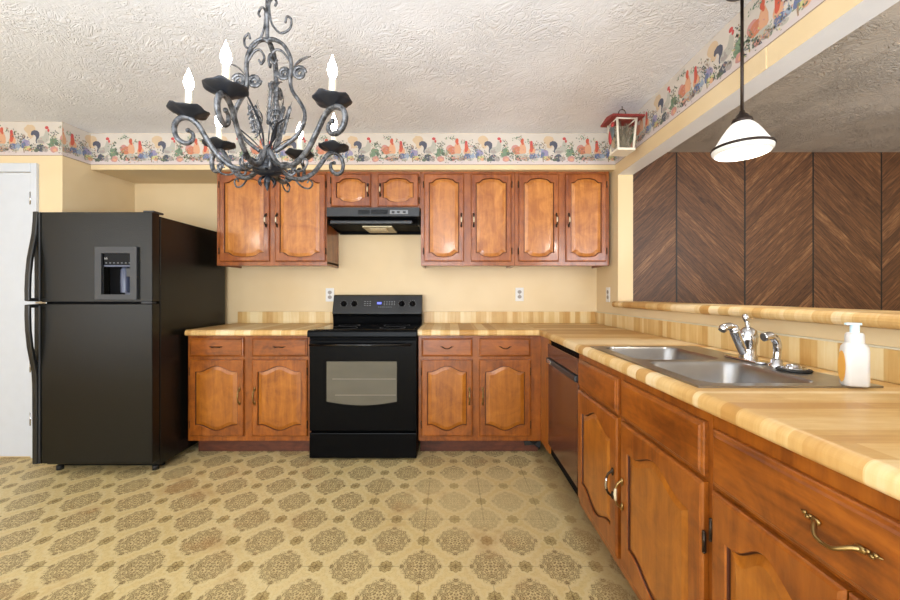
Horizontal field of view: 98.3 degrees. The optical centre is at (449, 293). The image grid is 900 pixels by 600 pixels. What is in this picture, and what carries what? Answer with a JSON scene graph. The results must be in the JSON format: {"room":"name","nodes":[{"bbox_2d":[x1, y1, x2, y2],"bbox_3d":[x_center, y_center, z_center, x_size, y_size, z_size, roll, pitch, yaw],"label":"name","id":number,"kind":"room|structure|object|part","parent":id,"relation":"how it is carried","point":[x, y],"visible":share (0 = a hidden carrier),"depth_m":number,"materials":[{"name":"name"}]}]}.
{"room":"kitchen","nodes":[
{"label":"kitchen","id":0,"kind":"room"},
{"bbox_2d":[0,122,134,456],"bbox_3d":[-3.565,-0.033,3.150,1.670,2.415,0.700,0,0,0],"label":"wall","id":1,"kind":"structure","parent":0,"point":[66,184],"depth_m":2.88,"materials":[{"name":"yellow paint"}]},
{"bbox_2d":[0,173,30,455],"bbox_3d":[-3.376,0.146,2.788,0.768,2.033,0.024,0,0,0],"label":"door","id":2,"kind":"structure","parent":1,"relation":"in","point":[15,188],"depth_m":2.79,"materials":[{"name":"white paint"}]},
{"bbox_2d":[0,163,38,457],"bbox_3d":[-3.382,0.119,2.791,0.848,2.112,0.022,0,0,0],"label":"trim","id":3,"kind":"structure","parent":1,"relation":"attached to","point":[33,168],"depth_m":2.78,"materials":[{"name":"white paint"}]},
{"bbox_2d":[0,122,61,155],"bbox_3d":[-3.590,-1.117,2.799,1.600,0.243,0.003,0,0,0],"label":"trim","id":4,"kind":"structure","parent":1,"relation":"attached to","point":[16,138],"depth_m":2.80,"materials":[{"name":"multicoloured paper"}]},
{"bbox_2d":[63,122,90,164],"bbox_3d":[-2.778,-1.117,2.899,0.003,0.243,0.200,0,0,6],"label":"trim","id":5,"kind":"structure","parent":1,"relation":"attached to","point":[76,141],"depth_m":2.89,"materials":[{"name":"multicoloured paper"}]},
{"bbox_2d":[91,165,614,183],"bbox_3d":[-0.748,-1.099,3.190,4.044,0.281,0.380,0,0,0],"label":"soffit","id":6,"kind":"structure","parent":1,"relation":"attached to","point":[137,174],"depth_m":3.00,"materials":[{"name":"yellow paint"}]},
{"bbox_2d":[0,442,638,599],"bbox_3d":[0.600,1.215,-0.200,10.000,0.080,7.600,0,0,0],"label":"floor","id":7,"kind":"structure","parent":0,"point":[201,525],"depth_m":1.92,"materials":[{"name":"plastic"}]},
{"bbox_2d":[24,211,224,469],"bbox_3d":[-2.295,0.317,2.878,0.760,1.716,0.883,0,0,0],"label":"refrigerator","id":8,"kind":"object","parent":7,"relation":"on","point":[117,295],"visible":0.99,"depth_m":2.50,"materials":[{"name":"black metal"}]},
{"bbox_3d":[-2.655,0.578,2.469,0.032,1.022,0.063,0,0,0],"label":"handle","id":9,"kind":"part","parent":8,"relation":"part of","materials":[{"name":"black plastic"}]},
{"bbox_3d":[-2.655,-0.242,2.469,0.032,0.574,0.063,0,0,0],"label":"handle","id":10,"kind":"part","parent":8,"relation":"part of","materials":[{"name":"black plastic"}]},
{"bbox_3d":[-2.295,0.578,2.533,0.760,1.029,0.066,0,0,0],"label":"door","id":11,"kind":"part","parent":8,"relation":"part of","materials":[{"name":"black metal"}]},
{"bbox_3d":[-2.295,-0.239,2.533,0.760,0.576,0.066,0,0,0],"label":"freezer door","id":12,"kind":"part","parent":8,"relation":"part of","materials":[{"name":"black metal"}]},
{"bbox_3d":[-2.136,-0.134,2.492,0.268,0.337,0.016,0,0,0],"label":"dispenser frame","id":13,"kind":"part","parent":8,"relation":"part of","materials":[{"name":"grey plastic"}]},
{"bbox_2d":[188,336,310,450],"bbox_3d":[-1.442,0.735,3.058,0.885,0.880,0.625,0,0,0],"label":"base cabinet","id":14,"kind":"object","parent":7,"relation":"on","point":[246,393],"visible":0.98,"depth_m":2.78,"materials":[{"name":"brown wood"}]},
{"bbox_3d":[-1.673,0.747,2.786,0.300,0.462,0.008,0,0,0],"label":"panel","id":15,"kind":"part","parent":14,"relation":"part of","materials":[{"name":"orange wood"}]},
{"bbox_3d":[-1.673,0.382,2.789,0.385,0.132,0.019,0,0,0],"label":"drawer","id":16,"kind":"part","parent":14,"relation":"part of","materials":[{"name":"brown wood"}]},
{"bbox_3d":[-1.673,0.745,2.789,0.387,0.548,0.019,0,0,0],"label":"door","id":17,"kind":"part","parent":14,"relation":"part of","materials":[{"name":"brown wood"}]},
{"bbox_3d":[-1.395,0.730,2.763,0.016,0.132,0.036,0,0,0],"label":"handle","id":18,"kind":"part","parent":14,"relation":"part of","materials":[{"name":"gold metal"}]},
{"bbox_2d":[185,312,332,335],"bbox_3d":[-1.433,0.224,3.058,0.866,0.141,0.645,0,0,0],"label":"countertop","id":19,"kind":"structure","parent":14,"relation":"on","point":[249,323],"depth_m":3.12,"materials":[{"name":"laminate"}]},
{"bbox_3d":[-1.221,0.747,2.786,0.309,0.462,0.008,0,0,0],"label":"panel","id":20,"kind":"part","parent":14,"relation":"part of","materials":[{"name":"orange wood"}]},
{"bbox_3d":[-1.221,0.382,2.789,0.394,0.132,0.019,0,0,0],"label":"drawer","id":21,"kind":"part","parent":14,"relation":"part of","materials":[{"name":"brown wood"}]},
{"bbox_3d":[-1.221,0.745,2.789,0.396,0.548,0.019,0,0,0],"label":"door","id":22,"kind":"part","parent":14,"relation":"part of","materials":[{"name":"brown wood"}]},
{"bbox_2d":[307,295,422,457],"bbox_3d":[-0.613,0.591,3.007,0.764,1.168,0.661,0,0,0],"label":"electric range","id":23,"kind":"object","parent":7,"relation":"on","point":[363,365],"visible":0.99,"depth_m":2.74,"materials":[{"name":"black metal"}]},
{"bbox_3d":[-0.622,0.353,2.708,0.701,0.018,0.062,0,0,0],"label":"handle","id":24,"kind":"part","parent":23,"relation":"part of","materials":[{"name":"black metal"}]},
{"bbox_3d":[-0.613,1.068,2.760,0.756,0.178,0.045,0,0,0],"label":"storage drawer","id":25,"kind":"part","parent":23,"relation":"part of","materials":[{"name":"black metal"}]},
{"bbox_3d":[-0.613,0.645,2.760,0.756,0.640,0.045,0,0,0],"label":"oven door","id":26,"kind":"part","parent":23,"relation":"part of","materials":[{"name":"black metal"}]},
{"bbox_3d":[-0.613,0.277,2.986,0.764,0.053,0.564,0,0,0],"label":"cooktop frame","id":27,"kind":"part","parent":23,"relation":"part of","materials":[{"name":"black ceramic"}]},
{"bbox_3d":[-0.613,0.250,2.993,0.704,0.002,0.490,0,0,0],"label":"glass","id":28,"kind":"part","parent":23,"relation":"part of","materials":[{"name":"black glass"}]},
{"bbox_3d":[-0.608,0.089,3.289,0.748,0.164,0.099,0,0,0],"label":"control panel","id":29,"kind":"part","parent":23,"relation":"part of","materials":[{"name":"black ceramic"}]},
{"bbox_2d":[418,336,540,450],"bbox_3d":[0.221,0.735,3.058,0.896,0.880,0.625,0,0,0],"label":"base cabinet","id":30,"kind":"object","parent":7,"relation":"on","point":[476,393],"visible":1,"depth_m":2.78,"materials":[{"name":"brown wood"}]},
{"bbox_3d":[-0.022,0.382,2.789,0.366,0.132,0.019,0,0,0],"label":"drawer","id":31,"kind":"part","parent":30,"relation":"part of","materials":[{"name":"brown wood"}]},
{"bbox_3d":[-0.022,0.747,2.786,0.281,0.462,0.008,0,0,0],"label":"panel","id":32,"kind":"part","parent":30,"relation":"part of","materials":[{"name":"orange wood"}]},
{"bbox_3d":[-0.022,0.745,2.789,0.368,0.548,0.019,0,0,0],"label":"door","id":33,"kind":"part","parent":30,"relation":"part of","materials":[{"name":"brown wood"}]},
{"bbox_3d":[0.234,0.730,2.763,0.016,0.132,0.036,0,0,0],"label":"handle","id":34,"kind":"part","parent":30,"relation":"part of","materials":[{"name":"gold metal"}]},
{"bbox_3d":[0.394,0.382,2.789,0.366,0.132,0.019,0,0,0],"label":"drawer","id":35,"kind":"part","parent":30,"relation":"part of","materials":[{"name":"brown wood"}]},
{"bbox_3d":[0.394,0.747,2.786,0.281,0.462,0.008,0,0,0],"label":"panel","id":36,"kind":"part","parent":30,"relation":"part of","materials":[{"name":"orange wood"}]},
{"bbox_3d":[0.394,0.745,2.789,0.368,0.548,0.019,0,0,0],"label":"door","id":37,"kind":"part","parent":30,"relation":"part of","materials":[{"name":"brown wood"}]},
{"bbox_2d":[541,336,550,453],"bbox_3d":[0.665,0.677,2.686,0.020,0.760,0.222,0,0,0],"label":"filler panel","id":38,"kind":"object","parent":30,"relation":"attached to","point":[544,341],"visible":0.57,"depth_m":2.70,"materials":[{"name":"orange wood"}]},
{"bbox_2d":[418,312,899,500],"bbox_3d":[0.523,0.223,1.830,1.501,0.142,3.100,0,0,0],"label":"countertop","id":39,"kind":"structure","parent":30,"relation":"on","point":[854,433],"depth_m":1.06,"materials":[{"name":"laminate"}]},
{"bbox_2d":[418,323,538,335],"bbox_3d":[0.201,0.273,3.058,0.856,0.042,0.645,0,0,0],"label":"countertop","id":40,"kind":"structure","parent":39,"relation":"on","point":[427,329],"depth_m":2.76,"materials":[{"name":"laminate"}]},
{"bbox_2d":[590,346,883,387],"bbox_3d":[0.916,0.337,1.448,0.497,0.180,0.805,0,0,0],"label":"sink","id":41,"kind":"object","parent":39,"relation":"in","point":[699,367],"visible":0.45,"depth_m":1.41,"materials":[{"name":"silver metal"}]},
{"bbox_3d":[0.874,0.339,1.639,0.324,0.172,0.338,0,0,0],"label":"bowl","id":42,"kind":"part","parent":41,"relation":"part of","materials":[{"name":"silver metal"}]},
{"bbox_3d":[0.874,0.339,1.254,0.324,0.172,0.340,0,0,0],"label":"bowl","id":43,"kind":"part","parent":41,"relation":"part of","materials":[{"name":"silver metal"}]},
{"bbox_2d":[718,314,769,364],"bbox_3d":[1.098,0.160,1.444,0.150,0.174,0.175,0,0,43],"label":"kitchen faucet","id":44,"kind":"object","parent":41,"relation":"on","point":[745,339],"visible":1,"depth_m":1.43,"materials":[{"name":"silver metal"}]},
{"bbox_3d":[1.052,0.169,1.438,0.125,0.128,0.035,0,0,-11],"label":"spout","id":45,"kind":"part","parent":44,"relation":"part of","materials":[{"name":"silver metal"}]},
{"bbox_3d":[1.106,0.102,1.452,0.025,0.057,0.030,0,0,0],"label":"lever","id":46,"kind":"part","parent":44,"relation":"part of","materials":[{"name":"silver metal"}]},
{"bbox_3d":[1.105,0.243,1.451,0.056,0.008,0.192,0,0,0],"label":"plate","id":47,"kind":"part","parent":44,"relation":"part of","materials":[{"name":"silver metal"}]},
{"bbox_2d":[760,332,783,367],"bbox_3d":[1.096,0.187,1.320,0.072,0.119,0.048,0,0,0],"label":"sprayer","id":48,"kind":"object","parent":41,"relation":"on","point":[776,361],"visible":0.96,"depth_m":1.31,"materials":[{"name":"silver metal"}]},
{"bbox_2d":[775,363,813,373],"bbox_3d":[1.105,0.235,1.250,0.094,0.023,0.094,0,0,0],"label":"stopper","id":49,"kind":"object","parent":41,"relation":"on","point":[791,367],"visible":1,"depth_m":1.23,"materials":[{"name":"silver metal"}]},
{"bbox_2d":[838,323,869,386],"bbox_3d":[1.090,0.162,1.048,0.055,0.169,0.040,0,0,20],"label":"soap bottle","id":50,"kind":"object","parent":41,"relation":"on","point":[854,354],"visible":1,"depth_m":1.03,"materials":[{"name":"white plastic"}]},
{"bbox_2d":[546,341,578,497],"bbox_3d":[0.922,0.741,2.273,0.585,0.868,0.589,0,0,0],"label":"dishwasher","id":51,"kind":"object","parent":7,"relation":"on","point":[563,387],"visible":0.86,"depth_m":2.21,"materials":[{"name":"black metal"}]},
{"bbox_3d":[0.657,0.370,2.273,0.024,0.086,0.589,0,0,0],"label":"control panel","id":52,"kind":"part","parent":51,"relation":"part of","materials":[{"name":"brown metal"}]},
{"bbox_2d":[577,354,713,599],"bbox_3d":[0.912,0.736,1.470,0.625,0.878,1.005,0,0,0],"label":"base cabinet","id":53,"kind":"object","parent":7,"relation":"on","point":[645,471],"visible":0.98,"depth_m":1.26,"materials":[{"name":"brown wood"}]},
{"bbox_3d":[0.641,0.747,1.714,0.008,0.437,0.336,0,0,0],"label":"panel","id":54,"kind":"part","parent":53,"relation":"part of","materials":[{"name":"orange wood"}]},
{"bbox_3d":[0.644,0.392,1.714,0.019,0.138,0.451,0,0,0],"label":"drawer","id":55,"kind":"part","parent":53,"relation":"part of","materials":[{"name":"brown wood"}]},
{"bbox_3d":[0.644,0.744,1.714,0.019,0.538,0.451,0,0,0],"label":"door","id":56,"kind":"part","parent":53,"relation":"part of","materials":[{"name":"brown wood"}]},
{"bbox_3d":[0.618,0.736,1.512,0.036,0.124,0.016,0,0,0],"label":"handle","id":57,"kind":"part","parent":53,"relation":"part of","materials":[{"name":"silver metal"}]},
{"bbox_3d":[0.618,0.736,1.429,0.036,0.124,0.016,0,0,0],"label":"handle","id":58,"kind":"part","parent":53,"relation":"part of","materials":[{"name":"gold metal"}]},
{"bbox_3d":[0.672,0.386,1.470,0.035,0.178,1.005,0,0,0],"label":"rail","id":59,"kind":"part","parent":53,"relation":"part of","materials":[{"name":"brown wood"}]},
{"bbox_3d":[0.641,0.747,1.218,0.008,0.437,0.355,0,0,0],"label":"panel","id":60,"kind":"part","parent":53,"relation":"part of","materials":[{"name":"orange wood"}]},
{"bbox_3d":[0.644,0.744,1.218,0.019,0.538,0.470,0,0,0],"label":"door","id":61,"kind":"part","parent":53,"relation":"part of","materials":[{"name":"brown wood"}]},
{"bbox_3d":[0.644,0.392,1.218,0.019,0.138,0.470,0,0,0],"label":"drawer","id":62,"kind":"part","parent":53,"relation":"part of","materials":[{"name":"brown wood"}]},
{"bbox_2d":[709,416,899,599],"bbox_3d":[0.912,0.736,0.627,0.625,0.878,0.675,0,0,0],"label":"base cabinet","id":63,"kind":"object","parent":7,"relation":"on","point":[784,524],"visible":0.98,"depth_m":0.72,"materials":[{"name":"brown wood"}]},
{"bbox_3d":[0.641,0.750,0.789,0.008,0.437,0.214,0,0,0],"label":"panel","id":64,"kind":"part","parent":63,"relation":"part of","materials":[{"name":"orange wood"}]},
{"bbox_3d":[0.644,0.748,0.789,0.019,0.538,0.321,0,0,0],"label":"door","id":65,"kind":"part","parent":63,"relation":"part of","materials":[{"name":"brown wood"}]},
{"bbox_3d":[0.621,0.398,0.635,0.028,0.026,0.134,0,0,0],"label":"handle","id":66,"kind":"part","parent":63,"relation":"part of","materials":[{"name":"gold metal"}]},
{"bbox_3d":[0.644,0.748,0.465,0.019,0.538,0.321,0,0,0],"label":"door","id":67,"kind":"part","parent":63,"relation":"part of","materials":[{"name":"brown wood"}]},
{"bbox_2d":[0,0,899,151],"bbox_3d":[0.600,-1.280,-0.200,10.000,0.080,7.600,0,0,0],"label":"ceiling","id":68,"kind":"structure","parent":0,"point":[91,66],"depth_m":2.11,"materials":[{"name":"white paint"}]},
{"bbox_2d":[166,0,351,192],"bbox_3d":[-0.662,-0.806,1.410,0.580,0.865,0.653,0,0,-16],"label":"chandelier","id":69,"kind":"object","parent":68,"relation":"hanging from","point":[266,164],"visible":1,"depth_m":1.41,"materials":[{"name":"grey metal"}]},
{"bbox_3d":[-0.867,-0.713,1.290,0.031,0.074,0.031,0,0,0],"label":"flame bulb","id":70,"kind":"part","parent":69,"relation":"part of","materials":[{"name":"white glass"}]},
{"bbox_3d":[-0.789,-0.501,1.341,0.280,0.182,0.018,0,0,-33],"label":"arm","id":71,"kind":"part","parent":69,"relation":"part of","materials":[{"name":"grey metal"}]},
{"bbox_3d":[-0.935,-0.713,1.575,0.031,0.074,0.031,0,0,0],"label":"flame bulb","id":72,"kind":"part","parent":69,"relation":"part of","materials":[{"name":"white glass"}]},
{"bbox_3d":[-0.662,-0.713,1.150,0.031,0.074,0.031,0,0,0],"label":"flame bulb","id":73,"kind":"part","parent":69,"relation":"part of","materials":[{"name":"white glass"}]},
{"bbox_3d":[-0.831,-0.501,1.515,0.359,0.181,0.020,0,0,30],"label":"arm","id":74,"kind":"part","parent":69,"relation":"part of","materials":[{"name":"grey metal"}]},
{"bbox_3d":[-0.664,-0.502,1.255,0.016,0.183,0.319,0,0,-1],"label":"arm","id":75,"kind":"part","parent":69,"relation":"part of","materials":[{"name":"grey metal"}]},
{"bbox_3d":[-0.732,-0.582,1.393,0.120,0.126,0.014,0,0,-24],"label":"blade","id":76,"kind":"part","parent":69,"relation":"part of","materials":[{"name":"metal"}]},
{"bbox_3d":[-0.700,-0.627,1.388,0.081,0.216,0.024,0,0,-41],"label":"blade","id":77,"kind":"part","parent":69,"relation":"part of","materials":[{"name":"metal"}]},
{"bbox_3d":[-0.667,-1.004,1.420,0.022,0.179,0.022,0,0,0],"label":"stem","id":78,"kind":"part","parent":69,"relation":"part of","materials":[{"name":"grey metal"}]},
{"bbox_3d":[-0.615,-0.560,1.373,0.129,0.081,0.020,0,0,42],"label":"blade","id":79,"kind":"part","parent":69,"relation":"part of","materials":[{"name":"metal"}]},
{"bbox_3d":[-0.608,-0.571,1.387,0.116,0.103,0.022,0,0,27],"label":"blade","id":80,"kind":"part","parent":69,"relation":"part of","materials":[{"name":"metal"}]},
{"bbox_3d":[-0.658,-0.502,1.585,0.016,0.183,0.319,0,0,3],"label":"arm","id":81,"kind":"part","parent":69,"relation":"part of","materials":[{"name":"grey metal"}]},
{"bbox_3d":[-0.653,-0.713,1.690,0.031,0.074,0.031,0,0,0],"label":"flame bulb","id":82,"kind":"part","parent":69,"relation":"part of","materials":[{"name":"white glass"}]},
{"bbox_3d":[-0.484,-0.501,1.297,0.414,0.181,0.020,0,0,34],"label":"arm","id":83,"kind":"part","parent":69,"relation":"part of","materials":[{"name":"grey metal"}]},
{"bbox_3d":[-0.553,-0.502,1.534,0.018,0.182,0.310,0,0,45],"label":"arm","id":84,"kind":"part","parent":69,"relation":"part of","materials":[{"name":"grey metal"}]},
{"bbox_3d":[-0.369,-0.713,1.219,0.031,0.074,0.031,0,0,0],"label":"flame bulb","id":85,"kind":"part","parent":69,"relation":"part of","materials":[{"name":"white glass"}]},
{"bbox_3d":[-0.480,-0.713,1.607,0.031,0.074,0.031,0,0,0],"label":"flame bulb","id":86,"kind":"part","parent":69,"relation":"part of","materials":[{"name":"white glass"}]},
{"bbox_2d":[600,109,644,155],"bbox_3d":[1.137,-1.085,2.570,0.212,0.309,0.184,0,0,-3],"label":"lantern","id":87,"kind":"object","parent":68,"relation":"hanging from","point":[625,121],"visible":1,"depth_m":2.54,"materials":[{"name":"beige paint"}]},
{"bbox_3d":[1.077,-1.037,2.624,0.032,0.201,0.012,0,0,42],"label":"post","id":88,"kind":"part","parent":87,"relation":"part of","materials":[{"name":"beige paint"}]},
{"bbox_3d":[1.083,-1.037,2.510,0.012,0.201,0.032,0,0,42],"label":"post","id":89,"kind":"part","parent":87,"relation":"part of","materials":[{"name":"beige paint"}]},
{"bbox_3d":[1.137,-1.133,2.570,0.140,0.012,0.140,0,0,-3],"label":"rail","id":90,"kind":"part","parent":87,"relation":"part of","materials":[{"name":"beige paint"}]},
{"bbox_3d":[1.197,-1.037,2.516,0.032,0.201,0.012,0,0,42],"label":"post","id":91,"kind":"part","parent":87,"relation":"part of","materials":[{"name":"beige paint"}]},
{"bbox_2d":[710,0,776,161],"bbox_3d":[1.184,-0.902,1.577,0.216,0.670,0.216,0,0,0],"label":"pendant lamp","id":92,"kind":"object","parent":68,"relation":"hanging from","point":[745,139],"visible":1,"depth_m":1.56,"materials":[{"name":"white glass"}]},
{"bbox_3d":[1.184,-0.969,1.577,0.012,0.503,0.012,0,0,0],"label":"rod","id":93,"kind":"part","parent":92,"relation":"part of","materials":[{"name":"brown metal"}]},
{"bbox_3d":[1.184,-0.647,1.577,0.198,0.096,0.198,0,0,0],"label":"lamp shade","id":94,"kind":"part","parent":92,"relation":"part of","materials":[{"name":"white glass"}]},
{"bbox_2d":[135,152,899,324],"bbox_3d":[1.420,-0.033,3.450,8.360,2.415,0.140,0,0,0],"label":"wall","id":95,"kind":"structure","parent":0,"point":[786,229],"depth_m":3.40,"materials":[{"name":"brown wood"}]},
{"bbox_2d":[217,172,338,267],"bbox_3d":[-1.396,-0.591,3.188,0.862,0.736,0.385,0,0,0],"label":"upper cabinet","id":96,"kind":"object","parent":95,"relation":"attached to","point":[257,226],"visible":0.8,"depth_m":3.03,"materials":[{"name":"brown wood"}]},
{"bbox_3d":[-1.605,-0.595,3.039,0.389,0.684,0.019,0,0,0],"label":"door","id":97,"kind":"part","parent":96,"relation":"part of","materials":[{"name":"brown wood"}]},
{"bbox_3d":[-1.605,-0.595,3.036,0.308,0.614,0.008,0,0,0],"label":"panel","id":98,"kind":"part","parent":96,"relation":"part of","materials":[{"name":"brown wood"}]},
{"bbox_3d":[-1.397,-0.953,3.047,0.856,0.012,0.006,0,0,0],"label":"moulding","id":99,"kind":"part","parent":96,"relation":"part of","materials":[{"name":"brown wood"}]},
{"bbox_3d":[-1.171,-0.595,3.036,0.312,0.614,0.008,0,0,0],"label":"panel","id":100,"kind":"part","parent":96,"relation":"part of","materials":[{"name":"brown wood"}]},
{"bbox_3d":[-1.171,-0.595,3.039,0.393,0.684,0.019,0,0,0],"label":"door","id":101,"kind":"part","parent":96,"relation":"part of","materials":[{"name":"brown wood"}]},
{"bbox_2d":[238,312,332,322],"bbox_3d":[-1.417,0.203,3.370,0.835,0.100,0.020,0,0,0],"label":"backsplash","id":102,"kind":"structure","parent":95,"relation":"attached to","point":[243,317],"depth_m":3.36,"materials":[{"name":"beige wood"}]},
{"bbox_2d":[326,288,333,300],"bbox_3d":[-1.043,0.007,3.377,0.072,0.116,0.007,0,0,0],"label":"wall outlet","id":103,"kind":"object","parent":95,"relation":"attached to","point":[329,291],"visible":0.91,"depth_m":3.38,"materials":[{"name":"white plastic"}]},
{"bbox_2d":[91,133,614,164],"bbox_3d":[-0.747,-1.117,2.999,4.042,0.243,0.003,0,0,0],"label":"wallpaper border","id":104,"kind":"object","parent":95,"relation":"attached to","point":[106,148],"depth_m":3.00,"materials":[{"name":"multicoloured paper"}]},
{"bbox_2d":[327,207,420,234],"bbox_3d":[-0.594,-0.591,3.184,0.716,0.156,0.381,0,0,0],"label":"range hood","id":105,"kind":"object","parent":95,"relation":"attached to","point":[345,220],"visible":0.98,"depth_m":3.03,"materials":[{"name":"black metal"}]},
{"bbox_2d":[390,210,407,213],"bbox_3d":[-0.394,-0.632,2.999,0.140,0.030,0.002,0,0,0],"label":"control panel","id":106,"kind":"object","parent":105,"relation":"attached to","point":[391,211],"depth_m":3.00,"materials":[{"name":"silver metal"}]},
{"bbox_2d":[327,172,420,210],"bbox_3d":[-0.598,-0.815,3.188,0.735,0.289,0.385,0,0,0],"label":"upper cabinet","id":107,"kind":"object","parent":95,"relation":"attached to","point":[350,189],"visible":0.91,"depth_m":3.03,"materials":[{"name":"brown wood"}]},
{"bbox_3d":[-0.773,-0.809,3.039,0.310,0.255,0.019,0,0,0],"label":"door","id":108,"kind":"part","parent":107,"relation":"part of","materials":[{"name":"brown wood"}]},
{"bbox_3d":[-0.773,-0.809,3.036,0.226,0.186,0.008,0,0,0],"label":"panel","id":109,"kind":"part","parent":107,"relation":"part of","materials":[{"name":"brown wood"}]},
{"bbox_3d":[-0.598,-0.953,3.047,0.731,0.012,0.006,0,0,0],"label":"moulding","id":110,"kind":"part","parent":107,"relation":"part of","materials":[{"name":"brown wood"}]},
{"bbox_3d":[-0.405,-0.809,3.036,0.236,0.186,0.008,0,0,0],"label":"panel","id":111,"kind":"part","parent":107,"relation":"part of","materials":[{"name":"brown wood"}]},
{"bbox_3d":[-0.405,-0.809,3.039,0.318,0.255,0.019,0,0,0],"label":"door","id":112,"kind":"part","parent":107,"relation":"part of","materials":[{"name":"brown wood"}]},
{"bbox_2d":[421,172,514,267],"bbox_3d":[0.140,-0.591,3.188,0.735,0.736,0.385,0,0,0],"label":"upper cabinet","id":113,"kind":"object","parent":95,"relation":"attached to","point":[468,218],"visible":1,"depth_m":3.03,"materials":[{"name":"brown wood"}]},
{"bbox_3d":[-0.047,-0.595,3.039,0.312,0.684,0.019,0,0,0],"label":"door","id":114,"kind":"part","parent":113,"relation":"part of","materials":[{"name":"brown wood"}]},
{"bbox_3d":[-0.047,-0.595,3.036,0.231,0.614,0.008,0,0,0],"label":"panel","id":115,"kind":"part","parent":113,"relation":"part of","materials":[{"name":"brown wood"}]},
{"bbox_3d":[0.140,-0.953,3.047,0.731,0.012,0.006,0,0,0],"label":"moulding","id":116,"kind":"part","parent":113,"relation":"part of","materials":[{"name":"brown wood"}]},
{"bbox_3d":[0.322,-0.595,3.039,0.316,0.684,0.019,0,0,0],"label":"door","id":117,"kind":"part","parent":113,"relation":"part of","materials":[{"name":"brown wood"}]},
{"bbox_3d":[0.322,-0.595,3.036,0.235,0.614,0.008,0,0,0],"label":"panel","id":118,"kind":"part","parent":113,"relation":"part of","materials":[{"name":"brown wood"}]},
{"bbox_2d":[424,312,594,322],"bbox_3d":[0.513,0.203,3.370,1.481,0.100,0.020,0,0,0],"label":"backsplash","id":119,"kind":"structure","parent":95,"relation":"attached to","point":[429,317],"depth_m":3.36,"materials":[{"name":"beige wood"}]},
{"bbox_2d":[515,288,523,300],"bbox_3d":[0.604,0.003,3.377,0.072,0.116,0.007,0,0,0],"label":"wall outlet","id":120,"kind":"object","parent":95,"relation":"attached to","point":[519,292],"visible":1,"depth_m":3.38,"materials":[{"name":"white plastic"}]},
{"bbox_2d":[510,172,608,267],"bbox_3d":[0.878,-0.591,3.188,0.738,0.736,0.385,0,0,0],"label":"upper cabinet","id":121,"kind":"object","parent":95,"relation":"attached to","point":[562,218],"visible":0.98,"depth_m":3.03,"materials":[{"name":"brown wood"}]},
{"bbox_3d":[0.694,-0.595,3.039,0.312,0.684,0.019,0,0,0],"label":"door","id":122,"kind":"part","parent":121,"relation":"part of","materials":[{"name":"brown wood"}]},
{"bbox_3d":[0.694,-0.595,3.036,0.231,0.614,0.008,0,0,0],"label":"panel","id":123,"kind":"part","parent":121,"relation":"part of","materials":[{"name":"brown wood"}]},
{"bbox_3d":[0.878,-0.953,3.047,0.734,0.012,0.006,0,0,0],"label":"moulding","id":124,"kind":"part","parent":121,"relation":"part of","materials":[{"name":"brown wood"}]},
{"bbox_3d":[1.062,-0.595,3.039,0.317,0.684,0.019,0,0,0],"label":"door","id":125,"kind":"part","parent":121,"relation":"part of","materials":[{"name":"brown wood"}]},
{"bbox_3d":[1.062,-0.595,3.036,0.236,0.614,0.008,0,0,0],"label":"panel","id":126,"kind":"part","parent":121,"relation":"part of","materials":[{"name":"brown wood"}]},
{"bbox_2d":[597,0,899,347],"bbox_3d":[1.331,-0.033,1.100,0.114,2.415,4.600,0,0,0],"label":"wall","id":127,"kind":"structure","parent":0,"point":[831,21],"depth_m":1.80,"materials":[{"name":"yellow paint"}]},
{"bbox_2d":[606,287,609,301],"bbox_3d":[1.270,0.005,3.130,0.007,0.116,0.072,0,0,0],"label":"wall outlet","id":128,"kind":"object","parent":127,"relation":"attached to","point":[607,288],"visible":1,"depth_m":3.12,"materials":[{"name":"white plastic"}]},
{"bbox_2d":[615,0,825,164],"bbox_3d":[1.273,-1.117,0.950,0.003,0.243,4.100,0,0,0],"label":"wallpaper border","id":129,"kind":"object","parent":127,"relation":"attached to","point":[765,21],"depth_m":1.84,"materials":[{"name":"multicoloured paper"}]},
{"bbox_2d":[595,312,899,383],"bbox_3d":[1.264,0.205,1.830,0.020,0.096,3.100,0,0,0],"label":"backsplash","id":130,"kind":"structure","parent":127,"relation":"attached to","point":[884,363],"depth_m":1.46,"materials":[{"name":"beige wood"}]},
{"bbox_2d":[612,301,899,329],"bbox_3d":[1.348,0.077,1.304,0.244,0.044,3.289,0,0,0],"label":"ledge","id":131,"kind":"object","parent":127,"relation":"attached to","point":[886,319],"visible":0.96,"depth_m":1.44,"materials":[{"name":"laminate"}]},
{"bbox_2d":[762,47,766,71],"bbox_3d":[1.272,-0.949,1.575,0.004,0.088,0.020,0,0,0],"label":"trim","id":132,"kind":"structure","parent":127,"relation":"attached to","point":[764,51],"depth_m":1.57,"materials":[{"name":"yellow paint"}]}
]}

